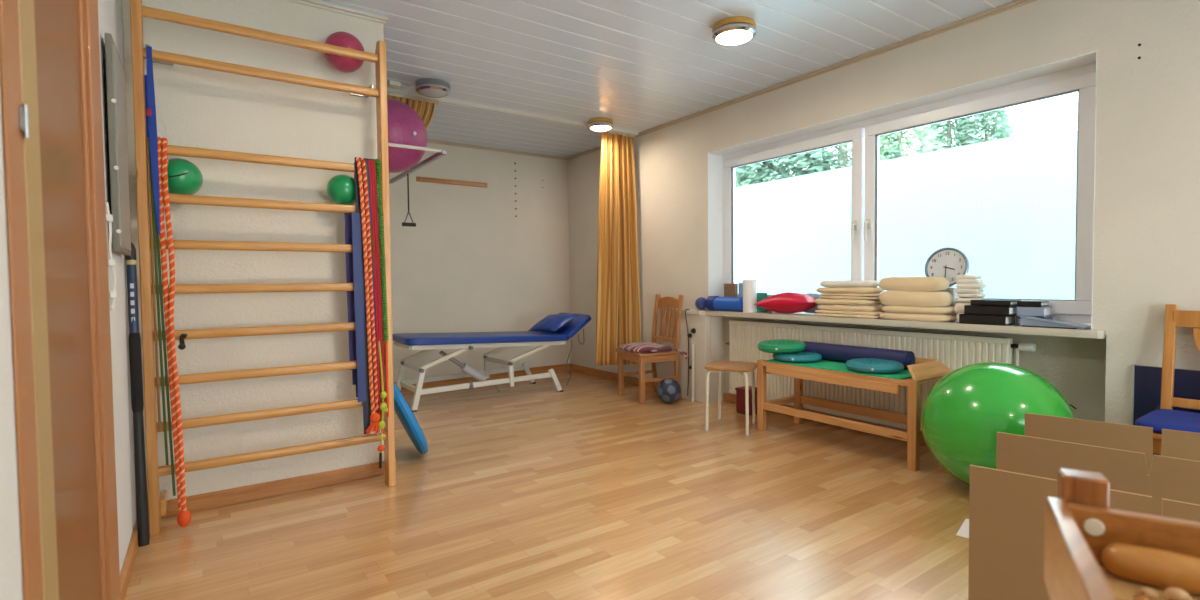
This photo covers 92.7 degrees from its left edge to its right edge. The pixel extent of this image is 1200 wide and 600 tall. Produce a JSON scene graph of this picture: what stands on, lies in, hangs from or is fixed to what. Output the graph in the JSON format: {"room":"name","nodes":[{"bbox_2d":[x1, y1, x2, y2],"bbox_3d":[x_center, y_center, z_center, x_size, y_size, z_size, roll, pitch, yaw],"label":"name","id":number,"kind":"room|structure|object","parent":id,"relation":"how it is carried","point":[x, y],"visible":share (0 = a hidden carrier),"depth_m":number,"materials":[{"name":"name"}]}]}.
{"room":"care facility","nodes":[
{"label":"care facility","id":0,"kind":"room"},
{"bbox_2d":[0,0,136,599],"bbox_3d":[-1.302,-0.228,1.222,0.200,2.560,8.700,-2,2,-35],"label":"wall","id":1,"kind":"structure","parent":0,"point":[109,11],"depth_m":1.98,"materials":[{"name":"paint"}]},
{"bbox_2d":[0,0,120,599],"bbox_3d":[-1.281,-0.013,1.379,0.042,2.120,1.015,-2,2,-35],"label":"door","id":2,"kind":"structure","parent":1,"relation":"in","point":[50,77],"depth_m":1.27,"materials":[{"name":"brown wood"}]},
{"bbox_2d":[105,202,116,309],"bbox_3d":[-1.679,-0.147,1.967,0.018,0.365,0.098,-2,2,-35],"label":"cable","id":3,"kind":"object","parent":1,"relation":"attached to","point":[109,218],"visible":0.98,"depth_m":1.96,"materials":[{"name":"white plastic"}]},
{"bbox_2d":[105,33,130,255],"bbox_3d":[-1.792,-0.548,2.134,0.025,0.750,0.388,-2,2,-35],"label":"board","id":4,"kind":"object","parent":1,"relation":"attached to","point":[115,73],"visible":1,"depth_m":2.01,"materials":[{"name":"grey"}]},
{"bbox_2d":[120,519,137,599],"bbox_3d":[-1.849,0.989,2.262,0.016,0.070,0.900,-2,2,-35],"label":"baseboard","id":5,"kind":"structure","parent":1,"relation":"attached to","point":[126,571],"depth_m":2.12,"materials":[{"name":"brown wood"}]},
{"bbox_2d":[121,0,383,499],"bbox_3d":[-2.387,-0.307,3.960,1.132,2.560,2.560,-2,2,-35],"label":"wall partition","id":6,"kind":"structure","parent":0,"point":[196,107],"depth_m":2.87,"materials":[{"name":"paint"}]},
{"bbox_2d":[130,0,395,535],"bbox_3d":[-1.584,-0.170,2.819,1.056,2.344,0.234,-2,2,-35],"label":"wall bars","id":7,"kind":"object","parent":6,"relation":"attached to","point":[157,505],"visible":0.84,"depth_m":2.66,"materials":[{"name":"brown wood"}]},
{"bbox_2d":[144,46,160,233],"bbox_3d":[-1.928,-0.685,2.463,0.037,0.806,0.083,-2,3,-41],"label":"strap","id":8,"kind":"object","parent":7,"relation":"hanging from","point":[151,124],"visible":0.95,"depth_m":2.44,"materials":[{"name":"fabric"}]},
{"bbox_2d":[146,137,175,495],"bbox_3d":[-1.913,0.079,2.495,0.060,1.555,0.085,-2,2,-35],"label":"tube","id":9,"kind":"object","parent":7,"relation":"hanging from","point":[154,236],"visible":0.72,"depth_m":2.46,"materials":[{"name":"rubber"}]},
{"bbox_2d":[157,137,190,526],"bbox_3d":[-1.869,0.144,2.494,0.136,1.702,0.064,1,2,30],"label":"rope","id":10,"kind":"object","parent":7,"relation":"hanging from","point":[184,516],"visible":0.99,"depth_m":2.47,"materials":[{"name":"fabric"}]},
{"bbox_2d":[161,158,202,194],"bbox_3d":[-1.903,-0.555,2.589,0.172,0.172,0.176,-2,2,-35],"label":"ball","id":11,"kind":"object","parent":7,"relation":"hanging from","point":[184,177],"visible":0.73,"depth_m":2.54,"materials":[{"name":"green rubber"}]},
{"bbox_2d":[326,174,355,204],"bbox_3d":[-1.336,-0.572,2.983,0.164,0.164,0.164,-2,2,-35],"label":"ball","id":12,"kind":"object","parent":7,"relation":"hanging from","point":[341,189],"visible":0.8,"depth_m":2.92,"materials":[{"name":"green rubber"}]},
{"bbox_2d":[324,32,364,71],"bbox_3d":[-1.331,-1.291,2.981,0.196,0.196,0.196,-2,2,-35],"label":"ball","id":13,"kind":"object","parent":7,"relation":"hanging from","point":[342,39],"visible":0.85,"depth_m":2.92,"materials":[{"name":"rubber"}]},
{"bbox_2d":[344,212,366,401],"bbox_3d":[-1.259,0.020,2.962,0.088,1.010,0.090,-2,2,-35],"label":"bands","id":14,"kind":"object","parent":7,"relation":"hanging from","point":[356,301],"visible":0.87,"depth_m":2.94,"materials":[{"name":"blue rubber"}]},
{"bbox_2d":[354,157,379,433],"bbox_3d":[-1.210,-0.019,2.983,0.106,1.425,0.077,-2,2,-35],"label":"bands","id":15,"kind":"object","parent":7,"relation":"hanging from","point":[366,405],"visible":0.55,"depth_m":2.95,"materials":[{"name":"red rubber"}]},
{"bbox_2d":[354,157,384,435],"bbox_3d":[-1.194,-0.018,2.963,0.104,1.424,0.119,-2,2,-35],"label":"rope","id":16,"kind":"object","parent":7,"relation":"hanging from","point":[374,417],"visible":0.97,"depth_m":2.93,"materials":[{"name":"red fabric"}]},
{"bbox_2d":[377,341,387,467],"bbox_3d":[-1.131,0.543,2.967,0.056,0.661,0.035,-1,2,-21],"label":"cord","id":17,"kind":"object","parent":16,"relation":"hanging from","point":[383,406],"visible":1,"depth_m":2.96,"materials":[{"name":"orange fabric"}]},
{"bbox_2d":[365,160,376,356],"bbox_3d":[-1.201,-0.215,2.973,0.050,1.017,0.091,-2,2,-35],"label":"tube","id":18,"kind":"object","parent":7,"relation":"hanging from","point":[366,161],"visible":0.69,"depth_m":2.94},
{"bbox_2d":[368,160,388,421],"bbox_3d":[-1.167,-0.037,2.998,0.072,1.380,0.097,-2,2,-35],"label":"tube","id":19,"kind":"object","parent":7,"relation":"hanging from","point":[372,167],"visible":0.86,"depth_m":2.96,"materials":[{"name":"red rubber"}]},
{"bbox_2d":[375,159,388,340],"bbox_3d":[-1.154,-0.262,2.991,0.113,0.949,0.042,1,3,44],"label":"rope","id":20,"kind":"object","parent":7,"relation":"hanging from","point":[377,161],"visible":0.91,"depth_m":2.95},
{"bbox_2d":[161,461,384,517],"bbox_3d":[-1.641,0.962,2.940,1.132,0.075,0.020,-2,2,-35],"label":"baseboard","id":21,"kind":"structure","parent":6,"relation":"attached to","point":[220,498],"depth_m":2.92,"materials":[{"name":"brown wood"}]},
{"bbox_2d":[286,0,387,26],"bbox_3d":[-2.377,-1.568,3.902,1.152,0.035,2.552,-2,2,-35],"label":"trim","id":22,"kind":"structure","parent":6,"relation":"attached to","point":[319,4],"depth_m":3.06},
{"bbox_2d":[388,143,445,183],"bbox_3d":[-1.635,-1.016,4.285,0.513,0.140,1.370,-2,2,-35],"label":"ball rack","id":23,"kind":"object","parent":6,"relation":"attached to","point":[440,153],"visible":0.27,"depth_m":4.02,"materials":[{"name":"metal"}]},
{"bbox_2d":[387,98,426,172],"bbox_3d":[-1.503,-1.173,4.098,0.512,0.512,0.514,-2,2,-35],"label":"ball","id":24,"kind":"object","parent":23,"relation":"on","point":[405,125],"visible":0.54,"depth_m":3.96,"materials":[{"name":"purple plastic"}]},
{"bbox_2d":[389,142,570,381],"bbox_3d":[-1.909,-0.379,5.968,4.205,2.560,0.200,-2,2,-35],"label":"wall","id":25,"kind":"structure","parent":0,"point":[467,263],"depth_m":6.25,"materials":[{"name":"paint"}]},
{"bbox_2d":[416,176,486,187],"bbox_3d":[-1.555,-1.248,6.052,0.770,0.048,0.024,-2,2,-35],"label":"hook rail","id":26,"kind":"object","parent":25,"relation":"attached to","point":[420,179],"visible":1,"depth_m":6.03,"materials":[{"name":"brown wood"}]},
{"bbox_2d":[395,363,569,389],"bbox_3d":[-1.493,0.849,6.156,2.773,0.085,0.016,-2,2,-35],"label":"baseboard","id":27,"kind":"structure","parent":25,"relation":"attached to","point":[562,367],"depth_m":6.43,"materials":[{"name":"brown wood"}]},
{"bbox_2d":[427,139,566,159],"bbox_3d":[-1.526,-1.650,6.064,2.750,0.031,0.022,-2,2,-35],"label":"trim","id":28,"kind":"structure","parent":25,"relation":"attached to","point":[428,140],"depth_m":6.31,"materials":[{"name":"paint"}]},
{"bbox_2d":[125,371,969,599],"bbox_3d":[0.482,1.053,2.490,4.705,0.120,8.700,-2,2,-35],"label":"floor","id":29,"kind":"structure","parent":0,"point":[525,490],"depth_m":2.60,"materials":[{"name":"laminate"}]},
{"bbox_2d":[125,242,149,546],"bbox_3d":[-1.931,0.390,2.386,0.100,1.263,0.040,1,3,44],"label":"pole","id":30,"kind":"object","parent":29,"relation":"on","point":[135,357],"visible":0.89,"depth_m":2.37,"materials":[{"name":"black plastic"}]},
{"bbox_2d":[130,283,134,321],"bbox_3d":[-1.939,0.011,2.373,0.012,0.160,0.003,-2,2,-35],"label":"print","id":31,"kind":"object","parent":30,"relation":"attached to","point":[132,285],"depth_m":2.37,"materials":[{"name":"grey plastic"}]},
{"bbox_2d":[393,381,427,453],"bbox_3d":[-1.211,0.723,3.560,0.248,0.486,0.527,-2,2,-35],"label":"pad","id":32,"kind":"object","parent":29,"relation":"on","point":[402,409],"visible":0.84,"depth_m":3.36,"materials":[{"name":"blue plastic"}]},
{"bbox_2d":[392,313,591,411],"bbox_3d":[-1.008,0.537,5.532,1.858,0.740,0.654,-2,2,-35],"label":"table","id":33,"kind":"object","parent":29,"relation":"on","point":[427,342],"visible":0.83,"depth_m":5.29,"materials":[{"name":"leather"}]},
{"bbox_2d":[528,314,577,331],"bbox_3d":[-0.484,0.235,5.875,0.300,0.180,0.487,-2,3,-41],"label":"pillow","id":34,"kind":"object","parent":33,"relation":"on","point":[554,322],"visible":1,"depth_m":5.76,"materials":[{"name":"leather"}]},
{"bbox_2d":[615,294,683,403],"bbox_3d":[0.456,0.427,5.272,0.470,0.950,0.468,-1,2,-26],"label":"dining chair","id":35,"kind":"object","parent":29,"relation":"on","point":[641,358],"visible":0.92,"depth_m":5.23,"materials":[{"name":"brown wood"}]},
{"bbox_2d":[619,342,687,358],"bbox_3d":[0.452,0.465,5.271,0.496,0.128,0.576,-1,2,-26],"label":"seat cushion","id":36,"kind":"object","parent":35,"relation":"on","point":[636,347],"visible":0.98,"depth_m":5.12,"materials":[{"name":"red fabric"}]},
{"bbox_2d":[657,378,680,402],"bbox_3d":[0.607,0.799,5.045,0.218,0.216,0.216,-2,2,-35],"label":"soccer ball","id":37,"kind":"object","parent":29,"relation":"on","point":[668,389],"visible":1,"depth_m":4.97,"materials":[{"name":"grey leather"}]},
{"bbox_2d":[705,361,756,435],"bbox_3d":[0.964,0.698,4.184,0.355,0.469,0.392,0,2,27],"label":"stool","id":38,"kind":"object","parent":29,"relation":"on","point":[741,367],"visible":0.98,"depth_m":4.09,"materials":[{"name":"beige wood"}]},
{"bbox_2d":[735,386,756,415],"bbox_3d":[1.198,0.813,4.621,0.150,0.205,0.150,-2,2,-35],"label":"crate","id":39,"kind":"object","parent":29,"relation":"on","point":[740,391],"visible":0.48,"depth_m":4.58,"materials":[{"name":"plastic"}]},
{"bbox_2d":[757,357,951,470],"bbox_3d":[1.623,0.647,3.763,0.465,0.585,1.118,-2,2,-35],"label":"wooden bench","id":40,"kind":"object","parent":29,"relation":"on","point":[924,370],"visible":0.6,"depth_m":3.58,"materials":[{"name":"brown wood"}]},
{"bbox_2d":[766,359,911,379],"bbox_3d":[1.600,0.434,3.755,0.383,0.012,0.955,-2,2,-35],"label":"foam mat","id":41,"kind":"object","parent":40,"relation":"on","point":[821,364],"visible":0.46,"depth_m":3.67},
{"bbox_2d":[772,351,821,362],"bbox_3d":[1.379,0.394,4.006,0.330,0.055,0.330,-2,2,-35],"label":"disc","id":42,"kind":"object","parent":41,"relation":"on","point":[799,357],"visible":0.91,"depth_m":3.89,"materials":[{"name":"teal rubber"}]},
{"bbox_2d":[757,340,805,352],"bbox_3d":[1.287,0.328,4.063,0.330,0.077,0.330,-2,2,-35],"label":"disc","id":43,"kind":"object","parent":42,"relation":"on","point":[768,346],"visible":1,"depth_m":3.95,"materials":[{"name":"green rubber"}]},
{"bbox_2d":[803,341,914,369],"bbox_3d":[1.698,0.365,3.833,0.116,0.115,0.765,-2,2,-35],"label":"rolled mat","id":44,"kind":"object","parent":41,"relation":"on","point":[833,352],"visible":0.81,"depth_m":3.77,"materials":[{"name":"blue plastic"}]},
{"bbox_2d":[845,358,903,373],"bbox_3d":[1.691,0.405,3.528,0.330,0.060,0.330,-2,2,-35],"label":"disc","id":45,"kind":"object","parent":41,"relation":"on","point":[867,365],"visible":1,"depth_m":3.43,"materials":[{"name":"teal rubber"}]},
{"bbox_2d":[921,362,1075,485],"bbox_3d":[1.993,0.640,2.886,0.652,0.650,0.652,-1,2,-25],"label":"ball","id":46,"kind":"object","parent":29,"relation":"on","point":[963,413],"visible":0.7,"depth_m":2.71,"materials":[{"name":"rubber"}]},
{"bbox_2d":[968,465,1199,599],"bbox_3d":[1.397,0.765,1.554,0.671,0.500,0.006,1,3,42],"label":"cardboard sheet","id":47,"kind":"object","parent":29,"relation":"on","point":[1007,509],"visible":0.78,"depth_m":1.70,"materials":[{"name":"cardboard"}]},
{"bbox_2d":[997,432,1199,515],"bbox_3d":[1.749,0.750,1.901,0.718,0.500,0.006,1,3,44],"label":"cardboard sheet","id":48,"kind":"object","parent":29,"relation":"on","point":[1176,479],"visible":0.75,"depth_m":1.92,"materials":[{"name":"cardboard"}]},
{"bbox_2d":[1024,413,1199,474],"bbox_3d":[2.071,0.736,2.220,0.684,0.500,0.006,1,3,41],"label":"cardboard sheet","id":49,"kind":"object","parent":29,"relation":"on","point":[1174,443],"visible":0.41,"depth_m":2.25,"materials":[{"name":"cardboard"}]},
{"bbox_2d":[1044,468,1199,599],"bbox_3d":[0.819,0.663,0.517,0.620,0.784,0.552,1,2,31],"label":"wooden crate","id":50,"kind":"object","parent":29,"relation":"on","point":[1080,522],"visible":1,"depth_m":0.79,"materials":[{"name":"brown wood"}]},
{"bbox_2d":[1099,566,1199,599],"bbox_3d":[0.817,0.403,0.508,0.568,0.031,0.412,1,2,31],"label":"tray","id":51,"kind":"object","parent":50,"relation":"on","point":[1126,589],"visible":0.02,"depth_m":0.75,"materials":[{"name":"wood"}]},
{"bbox_2d":[1101,543,1199,594],"bbox_3d":[0.869,0.357,0.673,0.422,0.048,0.048,1,2,34],"label":"club","id":52,"kind":"object","parent":51,"relation":"on","point":[1155,567],"visible":1,"depth_m":0.75,"materials":[{"name":"brown wood"}]},
{"bbox_2d":[1164,587,1190,599],"bbox_3d":[0.725,0.371,0.718,0.024,0.019,0.024,-2,2,-35],"label":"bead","id":53,"kind":"object","parent":51,"relation":"on","point":[1171,593],"visible":1,"depth_m":0.71,"materials":[{"name":"wood"}]},
{"bbox_2d":[1131,364,1199,454],"bbox_3d":[2.728,0.641,2.456,0.022,0.660,0.666,-2,2,-35],"label":"board","id":54,"kind":"object","parent":29,"relation":"on","point":[1146,380],"visible":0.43,"depth_m":2.65,"materials":[{"name":"fabric"}]},
{"bbox_2d":[1153,304,1199,455],"bbox_3d":[2.516,0.504,2.335,0.470,0.950,0.424,-2,2,-35],"label":"dining chair","id":55,"kind":"object","parent":29,"relation":"on","point":[1174,318],"visible":0.27,"depth_m":2.56,"materials":[{"name":"brown wood"}]},
{"bbox_2d":[1135,405,1199,433],"bbox_3d":[2.489,0.524,2.322,0.422,0.071,0.431,-2,2,-35],"label":"seat cushion","id":56,"kind":"object","parent":55,"relation":"on","point":[1159,419],"visible":0.77,"depth_m":2.35,"materials":[{"name":"blue fabric"}]},
{"bbox_2d":[320,0,1015,157],"bbox_3d":[0.455,-1.625,2.401,4.705,0.120,8.700,-2,2,-35],"label":"ceiling","id":57,"kind":"structure","parent":0,"point":[639,65],"depth_m":3.69,"materials":[{"name":"wood"}]},
{"bbox_2d":[415,78,449,97],"bbox_3d":[-1.243,-1.563,4.257,0.250,0.092,0.250,-2,2,-35],"label":"ceiling lamp","id":58,"kind":"object","parent":57,"relation":"attached to","point":[427,87],"visible":1,"depth_m":4.18,"materials":[{"name":"grey plastic"}]},
{"bbox_2d":[419,88,446,97],"bbox_3d":[-1.242,-1.532,4.258,0.210,0.030,0.210,-2,2,-35],"label":"diffuser","id":59,"kind":"object","parent":58,"relation":"attached to","point":[427,92],"depth_m":4.21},
{"bbox_2d":[387,88,638,134],"bbox_3d":[-0.745,-1.626,4.955,2.713,0.021,0.055,-2,2,-35],"label":"track","id":60,"kind":"object","parent":57,"relation":"attached to","point":[453,101],"visible":0.64,"depth_m":4.88,"materials":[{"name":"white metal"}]},
{"bbox_2d":[387,91,438,129],"bbox_3d":[-1.534,-1.333,4.414,0.592,0.508,0.073,-2,2,-35],"label":"curtain","id":61,"kind":"object","parent":60,"relation":"hanging from","point":[425,107],"visible":0.12,"depth_m":4.49,"materials":[{"name":"fabric"}]},
{"bbox_2d":[596,130,640,365],"bbox_3d":[0.174,-0.494,5.620,0.538,2.301,0.102,-2,2,-35],"label":"curtain","id":62,"kind":"object","parent":60,"relation":"hanging from","point":[618,313],"visible":0.93,"depth_m":5.60,"materials":[{"name":"fabric"}]},
{"bbox_2d":[588,117,612,131],"bbox_3d":[0.007,-1.610,5.279,0.230,0.092,0.230,-2,2,-35],"label":"ceiling lamp","id":63,"kind":"object","parent":57,"relation":"attached to","point":[600,124],"visible":1,"depth_m":5.20,"materials":[{"name":"glass"}]},
{"bbox_2d":[712,16,755,44],"bbox_3d":[0.781,-1.553,3.334,0.250,0.092,0.250,-2,2,-35],"label":"ceiling lamp","id":64,"kind":"object","parent":57,"relation":"attached to","point":[736,30],"visible":1,"depth_m":3.26,"materials":[{"name":"gold metal"}]},
{"bbox_2d":[716,30,751,44],"bbox_3d":[0.782,-1.522,3.335,0.210,0.030,0.210,-2,2,-35],"label":"diffuser","id":65,"kind":"object","parent":64,"relation":"attached to","point":[725,37],"depth_m":3.29,"materials":[{"name":"beige"}]},
{"bbox_2d":[568,0,1199,424],"bbox_3d":[2.125,-0.341,3.591,0.325,2.560,8.500,-2,2,-35],"label":"wall","id":66,"kind":"structure","parent":0,"point":[1146,259],"depth_m":2.87,"materials":[{"name":"paint"}]},
{"bbox_2d":[570,363,658,389],"bbox_3d":[0.205,0.833,6.124,0.016,0.085,2.000,-2,2,-35],"label":"baseboard","id":67,"kind":"structure","parent":66,"relation":"attached to","point":[631,380],"depth_m":6.30,"materials":[{"name":"brown wood"}]},
{"bbox_2d":[679,314,710,403],"bbox_3d":[0.848,0.516,5.138,0.063,0.771,0.340,-2,2,-35],"label":"trim","id":68,"kind":"structure","parent":66,"relation":"attached to","point":[701,323],"depth_m":5.07,"materials":[{"name":"paint"}]},
{"bbox_2d":[567,0,1036,160],"bbox_3d":[1.970,-1.599,3.450,0.022,0.031,8.300,-2,2,-35],"label":"trim","id":69,"kind":"structure","parent":66,"relation":"attached to","point":[1017,3],"depth_m":3.84,"materials":[{"name":"paint"}]},
{"bbox_2d":[675,309,1105,338],"bbox_3d":[1.658,0.136,4.102,0.283,0.040,3.068,-2,2,-35],"label":"windowsill","id":70,"kind":"structure","parent":66,"relation":"attached to","point":[955,325],"depth_m":3.51,"materials":[{"name":"stone"}]},
{"bbox_2d":[706,296,742,310],"bbox_3d":[1.073,0.031,4.861,0.128,0.127,0.332,-2,3,-42],"label":"roll","id":71,"kind":"object","parent":70,"relation":"on","point":[713,303],"visible":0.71,"depth_m":4.82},
{"bbox_2d":[724,283,737,296],"bbox_3d":[1.139,-0.026,4.981,0.036,0.235,0.135,-2,2,-35],"label":"pack","id":72,"kind":"object","parent":70,"relation":"on","point":[730,289],"visible":0.5,"depth_m":4.96},
{"bbox_2d":[743,280,755,312],"bbox_3d":[1.222,-0.033,4.670,0.106,0.266,0.106,-2,2,-35],"label":"paper roll","id":73,"kind":"object","parent":70,"relation":"on","point":[749,286],"visible":1,"depth_m":4.62,"materials":[{"name":"white paper"}]},
{"bbox_2d":[754,292,816,313],"bbox_3d":[1.452,0.023,4.393,0.220,0.167,0.500,-2,2,-35],"label":"cushion","id":74,"kind":"object","parent":70,"relation":"on","point":[787,302],"visible":0.94,"depth_m":4.31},
{"bbox_2d":[814,310,885,318],"bbox_3d":[1.737,0.097,3.992,0.188,0.051,0.493,-2,2,-35],"label":"folded towel","id":75,"kind":"object","parent":70,"relation":"on","point":[829,313],"visible":0.77,"depth_m":3.89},
{"bbox_2d":[818,304,883,311],"bbox_3d":[1.741,0.053,3.989,0.180,0.051,0.446,-2,2,-35],"label":"folded towel","id":76,"kind":"object","parent":75,"relation":"on","point":[871,308],"visible":0.79,"depth_m":3.89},
{"bbox_2d":[815,298,880,304],"bbox_3d":[1.731,0.011,4.000,0.183,0.047,0.450,-2,2,-35],"label":"folded towel","id":77,"kind":"object","parent":76,"relation":"on","point":[820,300],"visible":0.83,"depth_m":3.91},
{"bbox_2d":[820,293,880,299],"bbox_3d":[1.749,-0.027,3.971,0.183,0.047,0.452,-2,2,-35],"label":"folded towel","id":78,"kind":"object","parent":77,"relation":"on","point":[853,296],"visible":0.77,"depth_m":3.89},
{"bbox_2d":[816,287,883,293],"bbox_3d":[1.736,-0.069,3.986,0.182,0.049,0.447,-2,2,-35],"label":"folded towel","id":79,"kind":"object","parent":78,"relation":"on","point":[858,290],"visible":0.88,"depth_m":3.88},
{"bbox_2d":[820,280,878,286],"bbox_3d":[1.742,-0.111,3.980,0.180,0.052,0.407,-2,2,-35],"label":"folded towel","id":80,"kind":"object","parent":79,"relation":"on","point":[842,283],"visible":0.88,"depth_m":3.89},
{"bbox_2d":[880,312,956,321],"bbox_3d":[2.003,0.105,3.606,0.190,0.052,0.446,-2,2,-35],"label":"folded towel","id":81,"kind":"object","parent":70,"relation":"on","point":[888,315],"visible":0.87,"depth_m":3.50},
{"bbox_2d":[882,306,956,313],"bbox_3d":[2.004,0.060,3.600,0.191,0.052,0.424,-2,2,-35],"label":"folded towel","id":82,"kind":"object","parent":81,"relation":"on","point":[894,309],"visible":0.84,"depth_m":3.51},
{"bbox_2d":[879,291,952,306],"bbox_3d":[1.979,-0.009,3.595,0.147,0.105,0.420,-2,2,-35],"label":"folded towel","id":83,"kind":"object","parent":82,"relation":"on","point":[889,298],"visible":0.93,"depth_m":3.52,"materials":[{"name":"fabric"}]},
{"bbox_2d":[879,277,948,290],"bbox_3d":[1.970,-0.099,3.606,0.145,0.097,0.409,-2,2,-35],"label":"folded towel","id":84,"kind":"object","parent":83,"relation":"on","point":[889,283],"visible":0.93,"depth_m":3.53,"materials":[{"name":"fabric"}]},
{"bbox_2d":[943,288,955,305],"bbox_3d":[2.122,-0.020,3.560,0.038,0.113,0.160,-2,2,-35],"label":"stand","id":85,"kind":"object","parent":82,"relation":"on","point":[951,291],"visible":0.32,"depth_m":3.49,"materials":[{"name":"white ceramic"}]},
{"bbox_2d":[925,247,968,286],"bbox_3d":[2.139,-0.200,3.530,0.074,0.248,0.248,-2,2,-35],"label":"wall clock","id":86,"kind":"object","parent":85,"relation":"on","point":[948,262],"visible":0.83,"depth_m":3.52,"materials":[{"name":"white plastic"}]},
{"bbox_2d":[954,302,969,321],"bbox_3d":[2.177,0.074,3.362,0.096,0.126,0.152,-2,2,-35],"label":"folded towel","id":87,"kind":"object","parent":70,"relation":"on","point":[959,307],"visible":0.34,"depth_m":3.37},
{"bbox_2d":[955,293,984,301],"bbox_3d":[2.176,-0.014,3.362,0.094,0.060,0.145,-2,2,-35],"label":"folded towel","id":88,"kind":"object","parent":87,"relation":"on","point":[963,297],"visible":0.88,"depth_m":3.33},
{"bbox_2d":[955,283,985,292],"bbox_3d":[2.175,-0.069,3.358,0.097,0.062,0.142,-2,2,-35],"label":"folded towel","id":89,"kind":"object","parent":88,"relation":"on","point":[971,287],"visible":0.92,"depth_m":3.32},
{"bbox_2d":[956,275,982,283],"bbox_3d":[2.171,-0.120,3.358,0.099,0.057,0.130,-2,2,-35],"label":"folded towel","id":90,"kind":"object","parent":89,"relation":"on","point":[961,279],"visible":0.93,"depth_m":3.33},
{"bbox_2d":[959,314,1016,325],"bbox_3d":[2.228,0.109,3.281,0.182,0.055,0.235,-2,2,-35],"label":"ring binder","id":91,"kind":"object","parent":70,"relation":"on","point":[1002,320],"visible":0.81,"depth_m":3.21,"materials":[{"name":"black plastic"}]},
{"bbox_2d":[964,305,1016,315],"bbox_3d":[2.241,0.056,3.264,0.176,0.050,0.225,-2,2,-35],"label":"ring binder","id":92,"kind":"object","parent":91,"relation":"on","point":[968,309],"visible":0.85,"depth_m":3.20,"materials":[{"name":"black plastic"}]},
{"bbox_2d":[970,299,1020,305],"bbox_3d":[2.257,0.015,3.265,0.146,0.030,0.200,-2,2,-35],"label":"ring binder","id":93,"kind":"object","parent":92,"relation":"on","point":[989,302],"visible":0.89,"depth_m":3.21,"materials":[{"name":"black plastic"}]},
{"bbox_2d":[1015,315,1090,328],"bbox_3d":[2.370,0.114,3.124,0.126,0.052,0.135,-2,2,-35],"label":"ring binder","id":94,"kind":"object","parent":70,"relation":"on","point":[1017,318],"visible":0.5,"depth_m":3.13,"materials":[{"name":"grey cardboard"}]},
{"bbox_2d":[1017,306,1051,316],"bbox_3d":[2.372,0.061,3.124,0.122,0.052,0.125,-2,2,-35],"label":"ring binder","id":95,"kind":"object","parent":94,"relation":"on","point":[1045,311],"visible":0.94,"depth_m":3.09,"materials":[{"name":"plastic"}]},
{"bbox_2d":[708,51,1096,329],"bbox_3d":[1.780,-0.562,3.972,0.206,1.385,2.640,-2,2,-35],"label":"window reveal","id":96,"kind":"structure","parent":66,"relation":"attached to","point":[715,233],"depth_m":4.11,"materials":[{"name":"paint"}]},
{"bbox_2d":[722,62,1095,323],"bbox_3d":[1.844,-0.579,4.016,0.151,1.355,2.640,-2,2,-35],"label":"window","id":97,"kind":"structure","parent":66,"relation":"in","point":[864,135],"depth_m":3.70,"materials":[{"name":"plastic"}]},
{"bbox_2d":[724,316,1105,430],"bbox_3d":[1.933,0.531,4.055,0.160,0.790,2.665,-2,2,-35],"label":"wall niche","id":98,"kind":"object","parent":66,"relation":"in","point":[1076,367],"visible":0.07,"depth_m":3.09,"materials":[{"name":"paint"}]},
{"bbox_2d":[723,393,926,445],"bbox_3d":[1.865,0.894,4.018,0.014,0.070,2.665,-2,2,-35],"label":"baseboard","id":99,"kind":"structure","parent":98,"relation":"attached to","point":[726,397],"depth_m":4.31,"materials":[{"name":"brown wood"}]},
{"bbox_2d":[729,320,1035,429],"bbox_3d":[1.776,0.550,4.064,0.089,0.717,2.202,-2,2,-35],"label":"radiator","id":100,"kind":"object","parent":98,"relation":"attached to","point":[955,351],"visible":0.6,"depth_m":3.96,"materials":[{"name":"metal"}]},
{"bbox_2d":[737,320,1005,337],"bbox_3d":[1.720,0.193,4.101,0.040,0.004,2.056,-2,2,-35],"label":"grille","id":101,"kind":"object","parent":100,"relation":"attached to","point":[746,322],"depth_m":3.93,"materials":[{"name":"white metal"}]},
{"label":"outside","id":102,"kind":"structure","parent":0,"visible":0},
{"bbox_3d":[6.722,-1.003,9.492,10.100,0.400,24.000,-2,2,-35],"label":"terrain","id":103,"kind":"structure","parent":102,"visible":0},
{"bbox_2d":[735,148,831,187],"bbox_3d":[3.021,-2.243,9.733,2.666,2.424,2.678,-2,2,-30],"label":"fir tree","id":104,"kind":"object","parent":103,"relation":"on","point":[751,173],"visible":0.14,"depth_m":9.20,"materials":[{"name":"green plant"}]},
{"bbox_2d":[774,133,909,176],"bbox_3d":[3.791,-2.576,9.085,2.517,3.139,2.508,-1,2,-16],"label":"fir tree","id":105,"kind":"object","parent":103,"relation":"on","point":[842,160],"visible":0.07,"depth_m":8.89,"materials":[{"name":"green plant"}]},
{"bbox_2d":[879,126,943,160],"bbox_3d":[4.441,-2.022,8.524,1.765,1.883,1.835,-1,2,-13],"label":"leafy shrub","id":106,"kind":"object","parent":103,"relation":"on","point":[924,134],"visible":0.2,"depth_m":8.33,"materials":[{"name":"green plant"}]},
{"bbox_2d":[915,116,980,153],"bbox_3d":[6.034,-2.316,9.843,1.691,2.248,1.634,-2,2,-35],"label":"fir tree","id":107,"kind":"object","parent":103,"relation":"on","point":[947,127],"visible":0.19,"depth_m":9.63,"materials":[{"name":"green plant"}]},
{"bbox_2d":[956,108,1017,145],"bbox_3d":[6.475,-2.264,9.539,1.462,2.234,1.491,-2,2,-35],"label":"fir tree","id":108,"kind":"object","parent":103,"relation":"on","point":[990,130],"visible":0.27,"depth_m":9.34,"materials":[{"name":"green plant"}]},
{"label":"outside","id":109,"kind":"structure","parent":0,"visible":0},
{"bbox_2d":[735,125,1077,299],"bbox_3d":[2.919,-0.153,5.665,0.250,2.432,18.000,-2,2,-35],"label":"window pane","id":110,"kind":"structure","parent":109,"point":[1008,204],"depth_m":5.16,"materials":[{"name":"glass"}]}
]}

